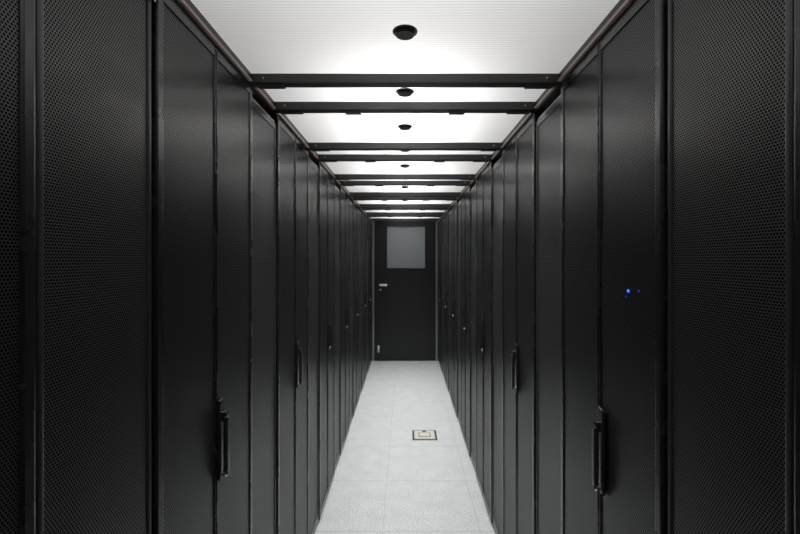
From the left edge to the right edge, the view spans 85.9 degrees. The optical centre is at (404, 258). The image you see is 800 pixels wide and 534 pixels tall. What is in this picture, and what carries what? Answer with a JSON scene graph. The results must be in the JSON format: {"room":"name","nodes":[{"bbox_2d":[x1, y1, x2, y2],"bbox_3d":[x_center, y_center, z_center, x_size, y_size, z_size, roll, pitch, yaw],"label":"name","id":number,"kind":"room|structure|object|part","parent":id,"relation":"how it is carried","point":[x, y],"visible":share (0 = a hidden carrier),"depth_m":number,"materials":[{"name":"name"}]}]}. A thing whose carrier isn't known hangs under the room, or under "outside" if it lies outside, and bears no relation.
{"room":"server room","nodes":[
{"label":"server room","id":0,"kind":"room"},
{"bbox_2d":[314,359,495,533],"bbox_3d":[0.000,1.610,2.440,3.500,0.100,8.480,0,0,0],"label":"floor","id":1,"kind":"structure","parent":0,"point":[385,481],"depth_m":3.22,"materials":[{"name":"tile"}]},
{"bbox_2d":[0,0,34,533],"bbox_3d":[-0.988,0.497,0.313,1.024,2.125,0.548,0,0,0],"label":"rack","id":2,"kind":"object","parent":1,"relation":"on","point":[17,17],"visible":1,"depth_m":0.56,"materials":[{"name":"black metal"}]},
{"bbox_2d":[35,0,150,533],"bbox_3d":[-1.003,0.509,0.727,0.994,2.102,0.272,0,0,0],"label":"server rack","id":3,"kind":"object","parent":1,"relation":"on","point":[93,57],"visible":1,"depth_m":0.70,"materials":[{"name":"black metal"}]},
{"bbox_2d":[151,0,251,533],"bbox_3d":[-0.988,0.497,1.141,1.024,2.125,0.548,0,0,0],"label":"rack","id":4,"kind":"object","parent":1,"relation":"on","point":[201,106],"visible":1,"depth_m":1.05,"materials":[{"name":"black metal"}]},
{"bbox_2d":[252,98,275,533],"bbox_3d":[-1.003,0.509,1.555,0.994,2.102,0.272,0,0,0],"label":"server rack","id":5,"kind":"object","parent":1,"relation":"on","point":[263,125],"visible":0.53,"depth_m":1.54,"materials":[{"name":"black metal"}]},
{"bbox_2d":[270,116,308,533],"bbox_3d":[-0.988,0.497,1.969,1.024,2.125,0.548,0,0,0],"label":"rack","id":6,"kind":"object","parent":1,"relation":"on","point":[292,158],"visible":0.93,"depth_m":1.93,"materials":[{"name":"black metal"}]},
{"bbox_2d":[309,158,317,533],"bbox_3d":[-1.003,0.509,2.383,0.994,2.102,0.272,0,0,0],"label":"server rack","id":7,"kind":"object","parent":1,"relation":"on","point":[313,170],"visible":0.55,"depth_m":2.40,"materials":[{"name":"black metal"}]},
{"bbox_2d":[315,163,334,519],"bbox_3d":[-0.988,0.497,2.797,1.024,2.125,0.548,0,0,0],"label":"rack","id":8,"kind":"object","parent":1,"relation":"on","point":[326,183],"visible":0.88,"depth_m":2.73,"materials":[{"name":"black metal"}]},
{"bbox_2d":[335,186,339,468],"bbox_3d":[-1.003,0.509,3.211,0.994,2.102,0.272,0,0,0],"label":"server rack","id":9,"kind":"object","parent":1,"relation":"on","point":[337,192],"visible":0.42,"depth_m":3.25,"materials":[{"name":"black metal"}]},
{"bbox_2d":[337,187,349,455],"bbox_3d":[-0.988,0.497,3.625,1.024,2.125,0.548,0,0,0],"label":"rack","id":10,"kind":"object","parent":1,"relation":"on","point":[344,198],"visible":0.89,"depth_m":3.58,"materials":[{"name":"black metal"}]},
{"bbox_2d":[350,201,352,423],"bbox_3d":[-1.003,0.509,4.039,0.994,2.102,0.272,0,0,0],"label":"server rack","id":11,"kind":"object","parent":1,"relation":"on","point":[351,204],"visible":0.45,"depth_m":4.10,"materials":[{"name":"black metal"}]},
{"bbox_2d":[351,201,358,416],"bbox_3d":[-0.988,0.497,4.453,1.024,2.125,0.548,0,0,0],"label":"rack","id":12,"kind":"object","parent":1,"relation":"on","point":[355,207],"visible":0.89,"depth_m":4.38,"materials":[{"name":"black metal"}]},
{"bbox_2d":[359,211,360,396],"bbox_3d":[-1.003,0.509,4.867,0.994,2.102,0.272,0,0,0],"label":"server rack","id":13,"kind":"object","parent":1,"relation":"on","point":[359,211],"visible":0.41,"depth_m":4.82,"materials":[{"name":"black metal"}]},
{"bbox_2d":[360,211,365,390],"bbox_3d":[-0.988,0.497,5.281,1.024,2.125,0.548,0,0,0],"label":"rack","id":14,"kind":"object","parent":1,"relation":"on","point":[363,216],"visible":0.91,"depth_m":5.22,"materials":[{"name":"black metal"}]},
{"bbox_2d":[366,218,367,375],"bbox_3d":[-1.003,0.509,5.695,0.994,2.102,0.272,0,0,0],"label":"rack","id":15,"kind":"object","parent":1,"relation":"on","point":[366,218],"visible":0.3,"depth_m":5.70,"materials":[{"name":"black metal"}]},
{"bbox_2d":[366,217,371,370],"bbox_3d":[-0.988,0.497,6.109,1.024,2.125,0.548,0,0,0],"label":"rack","id":16,"kind":"object","parent":1,"relation":"on","point":[368,219],"visible":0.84,"depth_m":6.10,"materials":[{"name":"black metal"}]},
{"bbox_2d":[371,222,371,361],"bbox_3d":[-0.804,0.502,6.481,0.604,2.115,0.189,0,0,0],"label":"filler panel","id":17,"kind":"object","parent":1,"relation":"on","point":[371,222],"visible":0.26,"depth_m":6.44,"materials":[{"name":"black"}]},
{"bbox_2d":[372,221,437,360],"bbox_3d":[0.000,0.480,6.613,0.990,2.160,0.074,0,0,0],"label":"frame","id":18,"kind":"object","parent":1,"relation":"on","point":[373,221],"visible":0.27,"depth_m":6.58,"materials":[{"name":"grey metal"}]},
{"bbox_2d":[374,221,435,359],"bbox_3d":[0.000,0.481,6.603,0.940,2.133,0.045,0,0,0],"label":"door","id":19,"kind":"structure","parent":18,"relation":"attached to","point":[405,308],"depth_m":6.58,"materials":[{"name":"black metal"}]},
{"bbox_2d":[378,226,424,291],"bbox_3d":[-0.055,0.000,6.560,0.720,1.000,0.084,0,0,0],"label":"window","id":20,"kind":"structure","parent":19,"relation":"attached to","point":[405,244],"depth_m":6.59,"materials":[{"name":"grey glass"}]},
{"bbox_3d":[-0.343,0.420,6.549,0.145,0.160,0.062,0,0,0],"label":"lever handle","id":21,"kind":"part","parent":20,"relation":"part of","materials":[{"name":"silver metal"}]},
{"bbox_2d":[386,225,425,268],"bbox_3d":[0.015,-0.180,6.576,0.608,0.668,0.008,0,0,0],"label":"bead","id":22,"kind":"object","parent":19,"relation":"attached to","point":[386,225],"visible":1,"depth_m":6.57,"materials":[{"name":"black"}]},
{"bbox_2d":[412,430,436,439],"bbox_3d":[0.172,1.556,3.792,0.214,0.009,0.194,0,0,0],"label":"floor outlet","id":23,"kind":"object","parent":1,"relation":"on","point":[416,434],"visible":1,"depth_m":3.78,"materials":[{"name":"grey metal"}]},
{"bbox_2d":[438,222,438,361],"bbox_3d":[0.804,0.502,6.466,0.604,2.115,0.219,0,0,0],"label":"filler panel","id":24,"kind":"object","parent":1,"relation":"on","point":[438,222],"visible":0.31,"depth_m":6.44,"materials":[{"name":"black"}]},
{"bbox_2d":[439,217,443,372],"bbox_3d":[0.988,0.497,6.079,1.024,2.125,0.548,0,0,0],"label":"rack","id":25,"kind":"object","parent":1,"relation":"on","point":[441,219],"visible":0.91,"depth_m":5.94,"materials":[{"name":"black metal"}]},
{"bbox_2d":[443,218,443,375],"bbox_3d":[1.003,0.509,5.665,0.994,2.102,0.272,0,0,0],"label":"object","id":26,"kind":"object","parent":1,"relation":"on","point":[443,218],"visible":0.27,"depth_m":5.70,"materials":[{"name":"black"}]},
{"bbox_2d":[444,210,450,390],"bbox_3d":[0.988,0.497,5.251,1.024,2.125,0.548,0,0,0],"label":"rack","id":27,"kind":"object","parent":1,"relation":"on","point":[446,216],"visible":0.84,"depth_m":5.22,"materials":[{"name":"black metal"}]},
{"bbox_2d":[449,211,450,396],"bbox_3d":[1.003,0.509,4.837,0.994,2.102,0.272,0,0,0],"label":"server rack","id":28,"kind":"object","parent":1,"relation":"on","point":[450,211],"visible":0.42,"depth_m":4.82,"materials":[{"name":"black metal"}]},
{"bbox_2d":[451,201,458,417],"bbox_3d":[0.988,0.497,4.423,1.024,2.125,0.548,0,0,0],"label":"rack","id":29,"kind":"object","parent":1,"relation":"on","point":[454,209],"visible":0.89,"depth_m":4.38,"materials":[{"name":"black metal"}]},
{"bbox_2d":[458,200,460,426],"bbox_3d":[1.003,0.509,4.009,0.994,2.102,0.272,0,0,0],"label":"server rack","id":30,"kind":"object","parent":1,"relation":"on","point":[459,202],"visible":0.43,"depth_m":4.02,"materials":[{"name":"black metal"}]},
{"bbox_2d":[461,186,473,456],"bbox_3d":[0.988,0.497,3.595,1.024,2.125,0.548,0,0,0],"label":"rack","id":31,"kind":"object","parent":1,"relation":"on","point":[466,197],"visible":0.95,"depth_m":3.52,"materials":[{"name":"black metal"}]},
{"bbox_2d":[471,184,475,471],"bbox_3d":[1.003,0.509,3.181,0.994,2.102,0.272,0,0,0],"label":"server rack","id":32,"kind":"object","parent":1,"relation":"on","point":[473,190],"visible":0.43,"depth_m":3.20,"materials":[{"name":"black metal"}]},
{"bbox_2d":[476,162,495,522],"bbox_3d":[0.988,0.497,2.767,1.024,2.125,0.548,0,0,0],"label":"rack","id":33,"kind":"object","parent":1,"relation":"on","point":[484,182],"visible":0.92,"depth_m":2.73,"materials":[{"name":"black metal"}]},
{"bbox_2d":[493,157,501,533],"bbox_3d":[1.003,0.509,2.353,0.994,2.102,0.272,0,0,0],"label":"server rack","id":34,"kind":"object","parent":1,"relation":"on","point":[497,168],"visible":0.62,"depth_m":2.37,"materials":[{"name":"black metal"}]},
{"bbox_2d":[502,113,542,533],"bbox_3d":[0.988,0.497,1.939,1.024,2.125,0.548,0,0,0],"label":"rack","id":35,"kind":"object","parent":1,"relation":"on","point":[519,155],"visible":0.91,"depth_m":1.91,"materials":[{"name":"black metal"}]},
{"bbox_2d":[536,95,560,533],"bbox_3d":[1.003,0.509,1.525,0.994,2.102,0.272,0,0,0],"label":"server rack","id":36,"kind":"object","parent":1,"relation":"on","point":[548,125],"visible":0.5,"depth_m":1.53,"materials":[{"name":"black metal"}]},
{"bbox_2d":[561,0,667,533],"bbox_3d":[0.988,0.497,1.111,1.024,2.125,0.548,0,0,0],"label":"rack","id":37,"kind":"object","parent":1,"relation":"on","point":[614,103],"visible":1,"depth_m":1.02,"materials":[{"name":"black metal"}]},
{"bbox_2d":[668,0,793,533],"bbox_3d":[1.003,0.509,0.697,0.994,2.102,0.272,0,0,0],"label":"server rack","id":38,"kind":"object","parent":1,"relation":"on","point":[731,62],"visible":1,"depth_m":0.67,"materials":[{"name":"black metal"}]},
{"bbox_2d":[794,0,799,533],"bbox_3d":[0.988,0.497,0.283,1.024,2.125,0.548,0,0,0],"label":"rack","id":39,"kind":"object","parent":1,"relation":"on","point":[796,2],"visible":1,"depth_m":0.55,"materials":[{"name":"black metal"}]},
{"bbox_3d":[0.988,0.497,-1.373,1.024,2.125,0.548,0,0,0],"label":"rack","id":40,"kind":"object","parent":1,"relation":"on","visible":0},
{"bbox_2d":[437,0,635,221],"bbox_3d":[0.521,-0.592,2.410,0.054,0.050,8.320,0,0,0],"label":"rail","id":41,"kind":"object","parent":40,"relation":"on","point":[548,96],"visible":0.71,"depth_m":1.34,"materials":[{"name":"black metal"}]},
{"bbox_2d":[307,143,502,150],"bbox_3d":[0.000,-0.584,2.235,1.040,0.039,0.047,0,0,0],"label":"crossbar","id":42,"kind":"object","parent":41,"relation":"attached to","point":[312,146],"visible":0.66,"depth_m":2.22,"materials":[{"name":"black metal"}]},
{"bbox_2d":[316,151,493,153],"bbox_3d":[0.000,-0.605,2.363,1.040,0.001,0.250,0,0,0],"label":"ceiling panel","id":43,"kind":"object","parent":42,"relation":"on","point":[318,152],"depth_m":2.44,"materials":[{"name":"white plastic"}]},
{"bbox_2d":[317,154,492,162],"bbox_3d":[0.000,-0.583,2.485,1.040,0.041,0.047,0,0,0],"label":"crossbar","id":44,"kind":"object","parent":41,"relation":"attached to","point":[368,158],"visible":0.94,"depth_m":2.47,"materials":[{"name":"black metal"}]},
{"bbox_2d":[334,174,475,179],"bbox_3d":[0.000,-0.584,3.062,1.040,0.039,0.047,0,0,0],"label":"crossbar","id":45,"kind":"object","parent":41,"relation":"attached to","point":[337,176],"visible":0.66,"depth_m":3.05,"materials":[{"name":"black metal"}]},
{"bbox_2d":[340,180,469,180],"bbox_3d":[0.000,-0.605,3.191,1.040,0.001,0.250,0,0,0],"label":"ceiling panel","id":46,"kind":"object","parent":45,"relation":"on","point":[340,180],"depth_m":3.31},
{"bbox_2d":[338,181,471,185],"bbox_3d":[0.000,-0.583,3.312,1.040,0.041,0.047,0,0,0],"label":"crossbar","id":47,"kind":"object","parent":41,"relation":"attached to","point":[343,183],"visible":0.95,"depth_m":3.30,"materials":[{"name":"black metal"}]},
{"bbox_2d":[353,197,456,200],"bbox_3d":[0.000,-0.583,4.141,1.040,0.041,0.047,0,0,0],"label":"crossbar","id":48,"kind":"object","parent":41,"relation":"attached to","point":[354,198],"visible":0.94,"depth_m":4.13,"materials":[{"name":"black metal"}]},
{"bbox_2d":[361,207,448,210],"bbox_3d":[0.000,-0.583,4.968,1.040,0.041,0.047,0,0,0],"label":"crossbar","id":49,"kind":"object","parent":41,"relation":"attached to","point":[369,208],"visible":0.77,"depth_m":4.96,"materials":[{"name":"black metal"}]},
{"bbox_2d":[365,210,444,211],"bbox_3d":[0.000,-0.605,5.261,1.040,0.001,0.578,0,0,0],"label":"ceiling panel","id":50,"kind":"object","parent":49,"relation":"on","point":[365,210],"depth_m":5.48,"materials":[{"name":"white plastic"}]},
{"bbox_2d":[366,212,443,214],"bbox_3d":[0.000,-0.584,5.546,1.040,0.039,0.047,0,0,0],"label":"crossbar","id":51,"kind":"object","parent":41,"relation":"attached to","point":[367,213],"visible":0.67,"depth_m":5.54,"materials":[{"name":"black metal"}]},
{"bbox_2d":[368,215,441,216],"bbox_3d":[0.000,-0.583,5.796,1.040,0.041,0.047,0,0,0],"label":"crossbar","id":52,"kind":"object","parent":41,"relation":"attached to","point":[368,215],"visible":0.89,"depth_m":5.78,"materials":[{"name":"black metal"}]},
{"bbox_2d":[371,217,438,217],"bbox_3d":[0.000,-0.605,6.089,1.040,0.001,0.578,0,0,0],"label":"ceiling panel","id":53,"kind":"object","parent":52,"relation":"on","point":[371,217],"depth_m":6.27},
{"bbox_2d":[248,74,561,88],"bbox_3d":[0.000,-0.584,1.407,1.040,0.039,0.047,0,0,0],"label":"crossbar","id":54,"kind":"object","parent":41,"relation":"attached to","point":[261,81],"visible":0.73,"depth_m":1.40,"materials":[{"name":"black metal"}]},
{"bbox_2d":[264,88,545,101],"bbox_3d":[0.000,-0.605,1.535,1.040,0.001,0.250,0,0,0],"label":"ceiling panel","id":55,"kind":"object","parent":54,"relation":"on","point":[288,94],"visible":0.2,"depth_m":1.59,"materials":[{"name":"white plastic"}]},
{"bbox_2d":[396,88,413,96],"bbox_3d":[0.000,-0.598,1.548,0.066,0.012,0.066,0,0,0],"label":"ceiling detector","id":56,"kind":"object","parent":55,"relation":"attached to","point":[403,92],"visible":0.98,"depth_m":1.53,"materials":[{"name":"black plastic"}]},
{"bbox_2d":[191,0,618,73],"bbox_3d":[0.000,-0.605,1.121,1.040,0.001,0.578,0,0,0],"label":"ceiling panel","id":57,"kind":"object","parent":54,"relation":"on","point":[267,36],"visible":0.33,"depth_m":1.15,"materials":[{"name":"white plastic"}]},
{"bbox_2d":[393,24,416,39],"bbox_3d":[0.000,-0.598,1.140,0.066,0.012,0.066,0,0,0],"label":"ceiling detector","id":58,"kind":"object","parent":57,"relation":"attached to","point":[402,32],"visible":1,"depth_m":1.12,"materials":[{"name":"black plastic"}]},
{"bbox_2d":[349,192,460,196],"bbox_3d":[0.000,-0.584,3.890,1.040,0.039,0.047,0,0,0],"label":"crossbar","id":59,"kind":"object","parent":41,"relation":"attached to","point":[352,194],"visible":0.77,"depth_m":3.88,"materials":[{"name":"black metal"}]},
{"bbox_2d":[345,186,464,191],"bbox_3d":[0.000,-0.605,3.605,1.040,0.001,0.578,0,0,0],"label":"ceiling panel","id":60,"kind":"object","parent":59,"relation":"on","point":[349,188],"depth_m":3.74,"materials":[{"name":"white plastic"}]},
{"bbox_3d":[-0.988,0.497,-1.343,1.024,2.125,0.548,0,0,0],"label":"rack","id":61,"kind":"object","parent":1,"relation":"on","visible":0},
{"bbox_2d":[174,0,372,221],"bbox_3d":[-0.521,-0.592,2.410,0.054,0.050,8.320,0,0,0],"label":"rail","id":62,"kind":"object","parent":61,"relation":"on","point":[260,96],"visible":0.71,"depth_m":1.34,"materials":[{"name":"black metal"}]},
{"bbox_2d":[269,102,540,114],"bbox_3d":[0.000,-0.583,1.657,1.040,0.041,0.047,0,0,0],"label":"crossbar","id":63,"kind":"object","parent":62,"relation":"attached to","point":[350,108],"visible":0.93,"depth_m":1.65,"materials":[{"name":"black metal"}]},
{"bbox_2d":[285,113,524,142],"bbox_3d":[0.000,-0.605,1.949,1.040,0.001,0.578,0,0,0],"label":"ceiling panel","id":64,"kind":"object","parent":63,"relation":"on","point":[314,127],"depth_m":1.98,"materials":[{"name":"white plastic"}]},
{"bbox_2d":[398,124,411,129],"bbox_3d":[0.000,-0.598,1.956,0.066,0.012,0.066,0,0,0],"label":"ceiling detector","id":65,"kind":"object","parent":64,"relation":"attached to","point":[401,126],"visible":1,"depth_m":1.94,"materials":[{"name":"black plastic"}]},
{"bbox_2d":[359,204,450,207],"bbox_3d":[0.000,-0.584,4.718,1.040,0.039,0.047,0,0,0],"label":"crossbar","id":66,"kind":"object","parent":62,"relation":"attached to","point":[360,205],"visible":0.68,"depth_m":4.71,"materials":[{"name":"black metal"}]},
{"bbox_2d":[371,218,438,220],"bbox_3d":[0.000,-0.584,6.375,1.040,0.039,0.047,0,0,0],"label":"crossbar","id":67,"kind":"object","parent":62,"relation":"attached to","point":[372,219],"visible":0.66,"depth_m":6.36,"materials":[{"name":"black metal"}]},
{"bbox_2d":[325,161,484,173],"bbox_3d":[0.000,-0.605,2.777,1.040,0.001,0.578,0,0,0],"label":"ceiling panel","id":68,"kind":"object","parent":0,"point":[339,167],"depth_m":2.84,"materials":[{"name":"white plastic"}]},
{"bbox_2d":[400,164,409,167],"bbox_3d":[0.000,-0.598,2.772,0.066,0.012,0.066,0,0,0],"label":"ceiling detector","id":69,"kind":"object","parent":68,"relation":"attached to","point":[401,165],"visible":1,"depth_m":2.75,"materials":[{"name":"black plastic"}]},
{"bbox_2d":[357,200,452,203],"bbox_3d":[0.000,-0.605,4.433,1.040,0.001,0.578,0,0,0],"label":"ceiling panel","id":70,"kind":"object","parent":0,"point":[364,201],"depth_m":4.61,"materials":[{"name":"white plastic"}]}
]}

